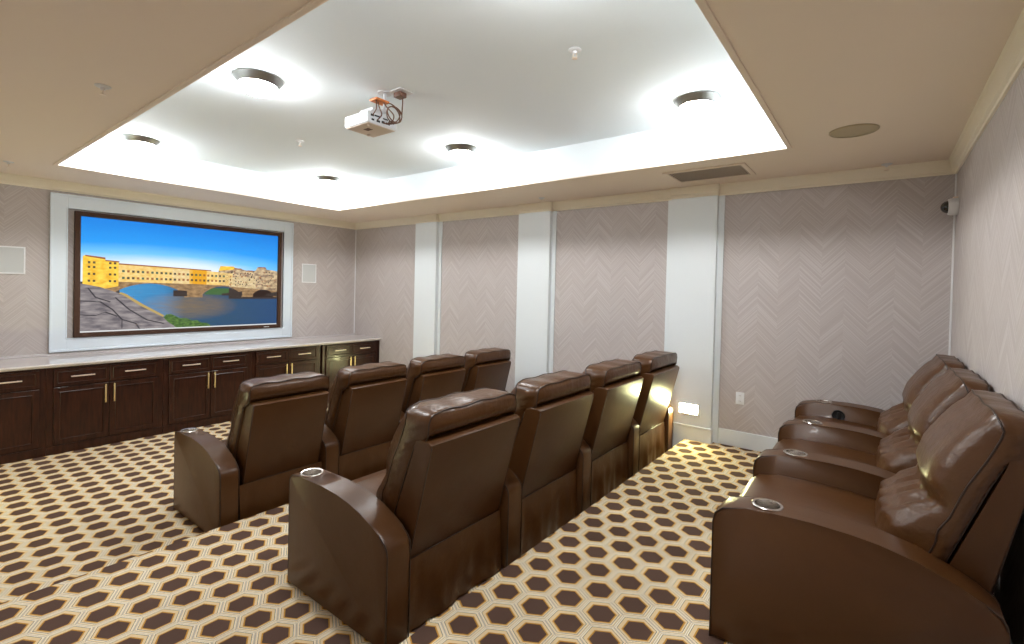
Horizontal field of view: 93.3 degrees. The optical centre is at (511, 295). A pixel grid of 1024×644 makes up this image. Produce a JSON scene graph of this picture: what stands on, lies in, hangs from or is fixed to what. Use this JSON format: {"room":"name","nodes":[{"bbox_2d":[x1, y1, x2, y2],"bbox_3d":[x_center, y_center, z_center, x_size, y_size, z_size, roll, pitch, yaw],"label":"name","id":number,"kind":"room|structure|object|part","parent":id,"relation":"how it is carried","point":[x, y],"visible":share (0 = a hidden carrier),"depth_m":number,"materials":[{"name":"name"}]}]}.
{"room":"home theater","nodes":[
{"label":"home theater","id":0,"kind":"room"},
{"bbox_2d":[0,184,355,356],"bbox_3d":[-4.401,0.000,6.104,0.120,3.500,5.500,2,1,37],"label":"wall","id":1,"kind":"structure","parent":0,"point":[325,306],"depth_m":5.34,"materials":[{"name":"paper"}]},
{"bbox_2d":[0,246,25,273],"bbox_3d":[-5.178,-0.370,4.959,0.010,0.285,0.258,2,1,37],"label":"wall speaker","id":2,"kind":"object","parent":1,"relation":"attached to","point":[12,258],"visible":1,"depth_m":4.99,"materials":[{"name":"white plastic"}]},
{"bbox_2d":[48,192,293,352],"bbox_3d":[-4.162,-0.246,6.273,0.039,1.728,2.700,2,1,37],"label":"surround","id":3,"kind":"object","parent":1,"relation":"attached to","point":[58,341],"visible":1,"depth_m":5.77,"materials":[{"name":"white paint"}]},
{"bbox_2d":[73,211,281,337],"bbox_3d":[-4.151,-0.236,6.276,0.047,1.404,2.319,2,1,37],"label":"projection screen","id":4,"kind":"object","parent":1,"relation":"attached to","point":[133,275],"visible":1,"depth_m":6.09,"materials":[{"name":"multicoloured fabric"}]},
{"bbox_2d":[302,264,315,282],"bbox_3d":[-3.183,-0.354,7.577,0.010,0.295,0.238,2,1,37],"label":"wall speaker","id":5,"kind":"object","parent":1,"relation":"attached to","point":[308,270],"visible":1,"depth_m":7.57,"materials":[{"name":"white plastic"}]},
{"bbox_2d":[0,407,760,643],"bbox_3d":[-1.379,1.605,3.793,7.773,0.500,5.700,2,1,37],"label":"floor","id":6,"kind":"structure","parent":0,"point":[95,548],"depth_m":2.63,"materials":[{"name":"carpet"}]},
{"bbox_2d":[0,368,45,464],"bbox_3d":[-5.093,1.126,4.524,0.736,0.862,0.964,2,1,37],"label":"base cabinet","id":7,"kind":"object","parent":6,"relation":"on","point":[22,392],"visible":0.99,"depth_m":4.58,"materials":[{"name":"brown wood"}]},
{"bbox_3d":[-4.676,0.802,4.479,0.037,0.012,0.185,2,1,37],"label":"handle","id":8,"kind":"part","parent":7,"relation":"part of","materials":[{"name":"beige metal"}]},
{"bbox_3d":[-4.696,0.808,4.495,0.024,0.167,0.428,2,1,37],"label":"drawer","id":9,"kind":"part","parent":7,"relation":"part of","materials":[{"name":"brown wood"}]},
{"bbox_3d":[-4.705,1.186,4.500,0.024,0.560,0.428,2,1,37],"label":"door","id":10,"kind":"part","parent":7,"relation":"part of","materials":[{"name":"brown wood"}]},
{"bbox_2d":[46,358,162,455],"bbox_3d":[-4.508,1.129,5.291,0.736,0.862,0.964,2,1,37],"label":"base cabinet","id":11,"kind":"object","parent":6,"relation":"on","point":[93,405],"visible":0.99,"depth_m":5.04,"materials":[{"name":"brown wood"}]},
{"bbox_3d":[-4.383,1.188,4.923,0.024,0.560,0.428,2,1,37],"label":"door","id":12,"kind":"part","parent":11,"relation":"part of","materials":[{"name":"brown wood"}]},
{"bbox_3d":[-4.374,0.809,4.918,0.024,0.167,0.428,2,1,37],"label":"drawer","id":13,"kind":"part","parent":11,"relation":"part of","materials":[{"name":"brown wood"}]},
{"bbox_3d":[-4.354,0.804,4.902,0.037,0.012,0.185,2,1,37],"label":"handle","id":14,"kind":"part","parent":11,"relation":"part of","materials":[{"name":"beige metal"}]},
{"bbox_3d":[-4.249,1.014,5.049,0.038,0.190,0.013,2,1,37],"label":"handle","id":15,"kind":"part","parent":11,"relation":"part of","materials":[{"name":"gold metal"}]},
{"bbox_3d":[-4.111,0.811,5.262,0.024,0.167,0.428,2,1,37],"label":"drawer","id":16,"kind":"part","parent":11,"relation":"part of","materials":[{"name":"brown wood"}]},
{"bbox_3d":[-4.120,1.189,5.268,0.024,0.560,0.428,2,1,37],"label":"door","id":17,"kind":"part","parent":11,"relation":"part of","materials":[{"name":"brown wood"}]},
{"bbox_2d":[162,351,250,433],"bbox_3d":[-3.921,1.132,6.061,0.736,0.862,0.964,2,1,37],"label":"base cabinet","id":18,"kind":"object","parent":6,"relation":"on","point":[200,390],"visible":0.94,"depth_m":5.79,"materials":[{"name":"brown wood"}]},
{"bbox_3d":[-3.796,1.191,5.693,0.024,0.560,0.428,2,1,37],"label":"door","id":19,"kind":"part","parent":18,"relation":"part of","materials":[{"name":"brown wood"}]},
{"bbox_3d":[-3.787,0.813,5.687,0.024,0.167,0.428,2,1,37],"label":"drawer","id":20,"kind":"part","parent":18,"relation":"part of","materials":[{"name":"brown wood"}]},
{"bbox_2d":[0,335,380,371],"bbox_3d":[-4.069,0.680,5.858,0.734,0.036,5.476,2,1,37],"label":"countertop","id":21,"kind":"structure","parent":18,"relation":"on","point":[29,363],"depth_m":5.64,"materials":[{"name":"stone"}]},
{"bbox_2d":[0,333,354,358],"bbox_3d":[-4.352,0.639,6.074,0.021,0.024,5.476,2,1,37],"label":"upstand","id":22,"kind":"object","parent":21,"relation":"on","point":[169,346],"visible":1,"depth_m":5.98,"materials":[{"name":"stone"}]},
{"bbox_3d":[-3.618,1.018,5.876,0.038,0.190,0.013,2,1,37],"label":"handle","id":23,"kind":"part","parent":18,"relation":"part of","materials":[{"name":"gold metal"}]},
{"bbox_3d":[-3.533,1.192,6.037,0.024,0.560,0.428,2,1,37],"label":"door","id":24,"kind":"part","parent":18,"relation":"part of","materials":[{"name":"brown wood"}]},
{"bbox_3d":[-3.524,0.814,6.032,0.024,0.167,0.428,2,1,37],"label":"drawer","id":25,"kind":"part","parent":18,"relation":"part of","materials":[{"name":"brown wood"}]},
{"bbox_2d":[173,372,329,531],"bbox_3d":[-1.984,1.110,3.711,0.923,1.065,0.760,2,1,37],"label":"recliner","id":26,"kind":"object","parent":6,"relation":"on","point":[278,421],"visible":0.9,"depth_m":3.43,"materials":[{"name":"brown leather"}]},
{"bbox_3d":[-2.223,1.333,3.493,0.820,0.610,0.125,2,1,37],"label":"armrest","id":27,"kind":"part","parent":26,"relation":"part of","materials":[{"name":"brown leather"}]},
{"bbox_2d":[226,372,328,459],"bbox_3d":[-1.770,0.922,3.631,0.468,0.672,0.623,2,1,37],"label":"cushion","id":28,"kind":"object","parent":26,"relation":"on","point":[282,416],"depth_m":3.45,"materials":[{"name":"brown leather"}]},
{"bbox_2d":[251,345,319,378],"bbox_3d":[-3.335,1.135,6.830,0.736,0.862,0.964,2,1,37],"label":"base cabinet","id":29,"kind":"object","parent":6,"relation":"on","point":[271,362],"visible":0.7,"depth_m":6.58,"materials":[{"name":"brown wood"}]},
{"bbox_3d":[-3.210,1.194,6.462,0.024,0.560,0.428,2,1,37],"label":"door","id":30,"kind":"part","parent":29,"relation":"part of","materials":[{"name":"brown wood"}]},
{"bbox_3d":[-3.201,0.816,6.457,0.024,0.167,0.428,2,1,37],"label":"drawer","id":31,"kind":"part","parent":29,"relation":"part of","materials":[{"name":"brown wood"}]},
{"bbox_3d":[-2.938,0.817,6.801,0.024,0.167,0.428,2,1,37],"label":"drawer","id":32,"kind":"part","parent":29,"relation":"part of","materials":[{"name":"brown wood"}]},
{"bbox_3d":[-2.947,1.196,6.807,0.024,0.560,0.428,2,1,37],"label":"door","id":33,"kind":"part","parent":29,"relation":"part of","materials":[{"name":"brown wood"}]},
{"bbox_2d":[320,340,376,394],"bbox_3d":[-2.728,1.138,7.626,0.736,0.862,0.964,2,1,37],"label":"base cabinet","id":34,"kind":"object","parent":6,"relation":"on","point":[333,357],"visible":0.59,"depth_m":7.31,"materials":[{"name":"brown wood"}]},
{"bbox_3d":[-2.603,1.197,7.258,0.024,0.560,0.428,2,1,37],"label":"door","id":35,"kind":"part","parent":34,"relation":"part of","materials":[{"name":"brown wood"}]},
{"bbox_3d":[-2.594,0.819,7.253,0.024,0.167,0.428,2,1,37],"label":"drawer","id":36,"kind":"part","parent":34,"relation":"part of","materials":[{"name":"brown wood"}]},
{"bbox_3d":[-2.340,1.199,7.603,0.024,0.560,0.428,2,1,37],"label":"door","id":37,"kind":"part","parent":34,"relation":"part of","materials":[{"name":"brown wood"}]},
{"bbox_3d":[-2.331,0.820,7.597,0.024,0.167,0.428,2,1,37],"label":"drawer","id":38,"kind":"part","parent":34,"relation":"part of","materials":[{"name":"brown wood"}]},
{"bbox_2d":[318,361,406,480],"bbox_3d":[-1.520,1.113,4.319,0.923,1.065,0.760,2,1,37],"label":"recliner","id":39,"kind":"object","parent":6,"relation":"on","point":[365,403],"visible":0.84,"depth_m":4.04,"materials":[{"name":"brown leather"}]},
{"bbox_3d":[-1.759,1.335,4.101,0.820,0.610,0.125,2,1,37],"label":"armrest","id":40,"kind":"part","parent":39,"relation":"part of","materials":[{"name":"brown leather"}]},
{"bbox_2d":[325,362,405,432],"bbox_3d":[-1.306,0.924,4.239,0.468,0.672,0.623,2,1,37],"label":"cushion","id":41,"kind":"object","parent":39,"relation":"on","point":[368,397],"depth_m":4.04,"materials":[{"name":"brown leather"}]},
{"bbox_2d":[377,340,379,362],"bbox_3d":[-2.442,1.139,8.039,0.686,0.862,0.032,2,1,37],"label":"filler panel","id":42,"kind":"object","parent":6,"relation":"on","point":[378,341],"visible":0.14,"depth_m":7.82,"materials":[{"name":"brown wood"}]},
{"bbox_2d":[287,388,519,643],"bbox_3d":[-0.571,1.021,2.616,0.923,1.042,0.825,2,1,37],"label":"recliner","id":43,"kind":"object","parent":6,"relation":"on","point":[386,552],"visible":1,"depth_m":2.31,"materials":[{"name":"brown leather"}]},
{"bbox_3d":[-0.826,1.238,2.376,0.820,0.597,0.135,2,1,37],"label":"armrest","id":44,"kind":"part","parent":43,"relation":"part of","materials":[{"name":"brown leather"}]},
{"bbox_3d":[-0.644,1.157,2.759,0.640,0.174,0.685,2,1,37],"label":"seat","id":45,"kind":"part","parent":43,"relation":"part of","materials":[{"name":"brown leather"}]},
{"bbox_2d":[376,388,515,512],"bbox_3d":[-0.354,0.837,2.539,0.468,0.658,0.678,2,1,37],"label":"cushion","id":46,"kind":"object","parent":43,"relation":"on","point":[451,453],"depth_m":2.31,"materials":[{"name":"brown leather"}]},
{"bbox_2d":[399,354,464,423],"bbox_3d":[-1.056,1.115,4.928,0.923,1.065,0.760,2,1,37],"label":"recliner","id":47,"kind":"object","parent":6,"relation":"on","point":[432,376],"visible":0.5,"depth_m":4.61,"materials":[{"name":"brown leather"}]},
{"bbox_3d":[-1.295,1.337,4.710,0.820,0.610,0.125,2,1,37],"label":"armrest","id":48,"kind":"part","parent":47,"relation":"part of","materials":[{"name":"brown leather"}]},
{"bbox_2d":[461,348,510,391],"bbox_3d":[-0.553,1.118,5.588,0.923,1.065,0.890,2,1,37],"label":"recliner","id":49,"kind":"object","parent":6,"relation":"on","point":[485,367],"visible":0.32,"depth_m":5.24,"materials":[{"name":"brown leather"}]},
{"bbox_2d":[499,370,593,567],"bbox_3d":[-0.054,1.024,3.266,0.923,1.042,0.825,2,1,37],"label":"recliner","id":50,"kind":"object","parent":6,"relation":"on","point":[539,497],"visible":0.65,"depth_m":2.96,"materials":[{"name":"brown leather"}]},
{"bbox_3d":[-0.309,1.241,3.026,0.820,0.597,0.135,2,1,37],"label":"armrest","id":51,"kind":"part","parent":50,"relation":"part of","materials":[{"name":"brown leather"}]},
{"bbox_2d":[511,371,590,442],"bbox_3d":[0.163,0.840,3.189,0.468,0.658,0.678,2,1,37],"label":"cushion","id":52,"kind":"object","parent":50,"relation":"on","point":[555,407],"depth_m":2.96,"materials":[{"name":"brown leather"}]},
{"bbox_2d":[575,359,643,515],"bbox_3d":[0.463,1.027,3.915,0.923,1.042,0.825,2,1,37],"label":"recliner","id":53,"kind":"object","parent":6,"relation":"on","point":[601,467],"visible":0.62,"depth_m":3.61,"materials":[{"name":"brown leather"}]},
{"bbox_3d":[0.208,1.244,3.675,0.820,0.597,0.135,2,1,37],"label":"armrest","id":54,"kind":"part","parent":53,"relation":"part of","materials":[{"name":"brown leather"}]},
{"bbox_2d":[582,359,640,392],"bbox_3d":[0.680,0.843,3.839,0.468,0.658,0.678,2,1,37],"label":"cushion","id":55,"kind":"object","parent":53,"relation":"on","point":[615,375],"depth_m":3.62,"materials":[{"name":"brown leather"}]},
{"bbox_2d":[627,350,678,478],"bbox_3d":[1.022,1.031,4.621,0.923,1.042,0.965,2,1,37],"label":"recliner","id":56,"kind":"object","parent":6,"relation":"on","point":[650,436],"visible":0.48,"depth_m":4.29,"materials":[{"name":"brown leather"}]},
{"bbox_3d":[0.724,1.248,4.325,0.820,0.597,0.135,2,1,37],"label":"armrest","id":57,"kind":"part","parent":56,"relation":"part of","materials":[{"name":"brown leather"}]},
{"bbox_2d":[631,351,676,375],"bbox_3d":[1.196,0.847,4.489,0.468,0.658,0.678,2,1,37],"label":"cushion","id":58,"kind":"object","parent":56,"relation":"on","point":[653,363],"depth_m":4.26,"materials":[{"name":"brown leather"}]},
{"bbox_3d":[1.228,1.250,4.985,0.820,0.597,0.135,2,1,37],"label":"armrest","id":59,"kind":"part","parent":56,"relation":"part of","materials":[{"name":"brown leather"}]},
{"bbox_2d":[709,389,1023,643],"bbox_3d":[1.467,0.915,2.066,0.977,1.065,0.819,2,1,37],"label":"recliner","id":60,"kind":"object","parent":6,"relation":"on","point":[794,560],"visible":1,"depth_m":1.76,"materials":[{"name":"brown leather"}]},
{"bbox_3d":[1.377,1.054,2.232,0.640,0.178,0.664,2,1,37],"label":"seat","id":61,"kind":"part","parent":60,"relation":"part of","materials":[{"name":"brown leather"}]},
{"bbox_3d":[1.232,1.149,1.824,0.885,0.588,0.150,2,1,37],"label":"armrest","id":62,"kind":"part","parent":60,"relation":"part of","materials":[{"name":"brown leather"}]},
{"bbox_2d":[875,390,1023,561],"bbox_3d":[1.735,0.729,1.960,0.407,0.672,0.657,2,1,37],"label":"cushion","id":63,"kind":"object","parent":60,"relation":"on","point":[962,500],"depth_m":1.71,"materials":[{"name":"brown leather"}]},
{"bbox_2d":[753,367,989,499],"bbox_3d":[1.967,0.918,2.722,0.977,1.065,0.819,2,1,37],"label":"recliner","id":64,"kind":"object","parent":6,"relation":"on","point":[858,472],"visible":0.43,"depth_m":2.51,"materials":[{"name":"brown leather"}]},
{"bbox_3d":[1.731,1.152,2.479,0.885,0.588,0.150,2,1,37],"label":"armrest","id":65,"kind":"part","parent":64,"relation":"part of","materials":[{"name":"brown leather"}]},
{"bbox_3d":[1.876,1.056,2.887,0.640,0.178,0.664,2,1,37],"label":"seat","id":66,"kind":"part","parent":64,"relation":"part of","materials":[{"name":"brown leather"}]},
{"bbox_2d":[876,368,987,473],"bbox_3d":[2.235,0.732,2.616,0.407,0.672,0.657,2,1,37],"label":"cushion","id":67,"kind":"object","parent":64,"relation":"on","point":[896,452],"depth_m":2.47,"materials":[{"name":"brown leather"}]},
{"bbox_2d":[778,354,964,455],"bbox_3d":[2.513,0.921,3.439,0.977,1.065,0.974,2,1,37],"label":"recliner","id":68,"kind":"object","parent":6,"relation":"on","point":[858,427],"visible":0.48,"depth_m":3.22,"materials":[{"name":"brown leather"}]},
{"bbox_3d":[2.231,1.154,3.135,0.885,0.588,0.150,2,1,37],"label":"armrest","id":69,"kind":"part","parent":68,"relation":"part of","materials":[{"name":"brown leather"}]},
{"bbox_3d":[2.376,1.059,3.543,0.640,0.178,0.664,2,1,37],"label":"seat","id":70,"kind":"part","parent":68,"relation":"part of","materials":[{"name":"brown leather"}]},
{"bbox_3d":[2.731,1.157,3.790,0.885,0.588,0.150,2,1,37],"label":"armrest","id":71,"kind":"part","parent":68,"relation":"part of","materials":[{"name":"brown leather"}]},
{"bbox_2d":[877,354,963,434],"bbox_3d":[2.734,0.734,3.271,0.407,0.672,0.657,2,1,37],"label":"cushion","id":72,"kind":"object","parent":68,"relation":"on","point":[893,419],"depth_m":3.13,"materials":[{"name":"brown leather"}]},
{"bbox_2d":[0,0,1023,222],"bbox_3d":[-1.308,-1.341,3.752,7.773,0.405,5.700,2,1,37],"label":"ceiling","id":73,"kind":"structure","parent":0,"point":[500,78],"depth_m":3.00,"materials":[{"name":"beige paint"}]},
{"bbox_2d":[94,83,111,95],"bbox_3d":[-2.231,-1.120,2.633,0.074,0.049,0.074,2,1,37],"label":"sprinkler","id":74,"kind":"object","parent":73,"relation":"attached to","point":[103,87],"visible":1,"depth_m":2.62,"materials":[{"name":"white plastic"}]},
{"bbox_2d":[120,134,159,150],"bbox_3d":[-3.581,-1.455,4.654,0.302,0.110,0.302,2,1,37],"label":"ceiling light","id":75,"kind":"object","parent":73,"relation":"attached to","point":[136,142],"visible":1,"depth_m":4.58,"materials":[{"name":"silver metal"}]},
{"bbox_3d":[-3.581,-1.433,4.655,0.226,0.066,0.226,2,1,37],"label":"lamp shade","id":76,"kind":"part","parent":75,"relation":"part of","materials":[{"name":"white glass"}]},
{"bbox_2d":[232,68,282,96],"bbox_3d":[-1.689,-1.390,3.212,0.302,0.110,0.302,2,1,37],"label":"ceiling light","id":77,"kind":"object","parent":73,"relation":"attached to","point":[258,83],"visible":1,"depth_m":3.13,"materials":[{"name":"silver metal"}]},
{"bbox_3d":[-1.689,-1.368,3.212,0.226,0.066,0.226,2,1,37],"label":"lamp shade","id":78,"kind":"part","parent":77,"relation":"part of","materials":[{"name":"white glass"}]},
{"bbox_2d":[316,175,340,186],"bbox_3d":[-2.343,-1.447,6.163,0.302,0.110,0.302,2,1,37],"label":"ceiling light","id":79,"kind":"object","parent":73,"relation":"attached to","point":[327,181],"visible":1,"depth_m":6.08,"materials":[{"name":"silver metal"}]},
{"bbox_3d":[-2.343,-1.425,6.163,0.226,0.066,0.226,2,1,37],"label":"lamp shade","id":80,"kind":"part","parent":79,"relation":"part of","materials":[{"name":"white glass"}]},
{"bbox_2d":[345,90,402,136],"bbox_3d":[-0.972,-1.300,3.419,0.390,0.261,0.252,2,1,37],"label":"projector","id":81,"kind":"object","parent":73,"relation":"hanging from","point":[372,122],"visible":1,"depth_m":3.37,"materials":[{"name":"white plastic"}]},
{"bbox_2d":[348,116,360,122],"bbox_3d":[-1.093,-1.226,3.354,0.144,0.026,0.002,2,1,37],"label":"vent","id":82,"kind":"object","parent":81,"relation":"attached to","point":[351,119],"depth_m":3.35,"materials":[{"name":"plastic"}]},
{"bbox_3d":[-0.899,-1.220,3.364,0.002,0.060,0.220,2,1,37],"label":"connector panel","id":83,"kind":"part","parent":81,"relation":"part of","materials":[{"name":"white plastic"}]},
{"bbox_2d":[389,87,413,99],"bbox_3d":[-0.784,-1.407,3.384,0.150,0.038,0.120,2,1,37],"label":"outlet","id":84,"kind":"object","parent":73,"relation":"attached to","point":[399,93],"visible":1,"depth_m":3.36,"materials":[{"name":"white plastic"}]},
{"bbox_3d":[-0.783,-1.423,3.383,0.150,0.006,0.120,2,1,37],"label":"plate","id":85,"kind":"part","parent":84,"relation":"part of","materials":[{"name":"white plastic"}]},
{"bbox_2d":[53,0,791,210],"bbox_3d":[-1.123,-1.132,3.951,5.583,0.011,2.975,2,1,37],"label":"trim","id":86,"kind":"structure","parent":73,"relation":"attached to","point":[703,5],"depth_m":2.59,"materials":[{"name":"beige paint"}]},
{"bbox_2d":[446,144,476,159],"bbox_3d":[-0.491,-1.382,4.701,0.302,0.110,0.302,2,1,37],"label":"ceiling light","id":87,"kind":"object","parent":73,"relation":"attached to","point":[457,151],"visible":1,"depth_m":4.61,"materials":[{"name":"silver metal"}]},
{"bbox_3d":[-0.492,-1.360,4.701,0.226,0.066,0.226,2,1,37],"label":"lamp shade","id":88,"kind":"part","parent":87,"relation":"part of","materials":[{"name":"white glass"}]},
{"bbox_2d":[568,47,580,59],"bbox_3d":[0.355,-1.365,2.729,0.074,0.049,0.074,2,1,37],"label":"sprinkler","id":89,"kind":"object","parent":73,"relation":"attached to","point":[573,50],"visible":1,"depth_m":2.72,"materials":[{"name":"beige metal"}]},
{"bbox_2d":[675,91,720,116],"bbox_3d":[1.298,-1.321,3.387,0.302,0.110,0.302,2,1,37],"label":"ceiling light","id":90,"kind":"object","parent":73,"relation":"attached to","point":[698,103],"visible":1,"depth_m":3.31,"materials":[{"name":"silver metal"}]},
{"bbox_3d":[1.297,-1.299,3.387,0.226,0.066,0.226,2,1,37],"label":"lamp shade","id":91,"kind":"part","parent":90,"relation":"part of","materials":[{"name":"white glass"}]},
{"bbox_2d":[662,162,755,183],"bbox_3d":[1.722,-1.067,4.226,0.670,0.012,0.450,2,1,37],"label":"ceiling vent","id":92,"kind":"object","parent":73,"relation":"in","point":[737,169],"visible":1,"depth_m":4.21,"materials":[{"name":"beige metal"}]},
{"bbox_2d":[829,123,879,137],"bbox_3d":[2.161,-1.041,3.055,0.264,0.009,0.264,2,1,37],"label":"ceiling speaker","id":93,"kind":"object","parent":73,"relation":"attached to","point":[855,130],"visible":1,"depth_m":3.04,"materials":[{"name":"beige"}]},
{"bbox_2d":[881,163,892,170],"bbox_3d":[2.948,-1.013,3.800,0.074,0.049,0.074,2,1,37],"label":"sprinkler","id":94,"kind":"object","parent":73,"relation":"attached to","point":[884,164],"visible":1,"depth_m":3.79,"materials":[{"name":"beige metal"}]},
{"bbox_2d":[355,174,954,437],"bbox_3d":[0.361,0.115,6.007,7.813,3.500,0.120,2,1,37],"label":"wall","id":95,"kind":"structure","parent":0,"point":[840,293],"depth_m":4.49,"materials":[{"name":"paper"}]},
{"bbox_2d":[354,234,355,332],"bbox_3d":[-2.679,-0.234,8.242,0.012,1.790,0.012,2,1,37],"label":"trim","id":96,"kind":"structure","parent":95,"relation":"attached to","point":[355,234],"depth_m":8.24,"materials":[{"name":"white plastic"}]},
{"bbox_2d":[413,222,442,357],"bbox_3d":[-1.278,0.265,7.125,0.554,2.690,0.088,2,1,37],"label":"trim","id":97,"kind":"structure","parent":95,"relation":"attached to","point":[428,236],"depth_m":7.06,"materials":[{"name":"white paint"}]},
{"bbox_2d":[0,8,1023,229],"bbox_3d":[-1.315,-1.084,3.755,7.573,0.109,5.500,2,1,37],"label":"trim","id":98,"kind":"structure","parent":95,"relation":"attached to","point":[1010,62],"depth_m":4.66,"materials":[{"name":"beige paint"}]},
{"bbox_2d":[515,211,556,385],"bbox_3d":[0.260,0.319,5.952,0.564,2.690,0.088,2,1,37],"label":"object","id":99,"kind":"structure","parent":95,"relation":"attached to","point":[537,231],"depth_m":5.90,"materials":[{"name":"white paint"}]},
{"bbox_2d":[676,401,700,416],"bbox_3d":[1.746,1.116,4.779,0.236,0.124,0.009,2,1,37],"label":"step light","id":100,"kind":"object","parent":95,"relation":"attached to","point":[693,409],"visible":1,"depth_m":4.77,"materials":[{"name":"white paint"}]},
{"bbox_2d":[664,195,724,446],"bbox_3d":[1.778,0.296,4.795,0.549,2.540,0.088,2,1,37],"label":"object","id":101,"kind":"structure","parent":95,"relation":"attached to","point":[695,233],"depth_m":4.74,"materials":[{"name":"white paint"}]},
{"bbox_2d":[736,392,743,404],"bbox_3d":[2.151,0.966,4.557,0.074,0.116,0.010,2,1,37],"label":"wall outlet","id":102,"kind":"object","parent":95,"relation":"attached to","point":[739,395],"visible":1,"depth_m":4.55,"materials":[{"name":"white plastic"}]},
{"bbox_2d":[718,428,777,451],"bbox_3d":[0.574,1.449,5.753,6.853,0.450,0.018,2,1,37],"label":"baseboard","id":103,"kind":"structure","parent":95,"relation":"attached to","point":[755,442],"depth_m":4.51,"materials":[{"name":"white paint"}]},
{"bbox_2d":[948,174,956,354],"bbox_3d":[3.326,0.199,3.663,0.012,2.240,0.012,2,1,37],"label":"trim","id":104,"kind":"structure","parent":95,"relation":"attached to","point":[954,216],"depth_m":3.65,"materials":[{"name":"white plastic"}]},
{"bbox_2d":[950,67,1023,643],"bbox_3d":[1.715,0.212,1.441,0.120,3.500,5.500,2,1,37],"label":"wall","id":105,"kind":"structure","parent":0,"point":[987,330],"depth_m":2.27,"materials":[{"name":"paper"}]},
{"bbox_2d":[940,196,958,214],"bbox_3d":[3.234,-0.662,3.574,0.098,0.136,0.128,2,1,37],"label":"dome camera","id":106,"kind":"object","parent":105,"relation":"attached to","point":[951,207],"visible":1,"depth_m":3.53,"materials":[{"name":"white plastic"}]}
]}

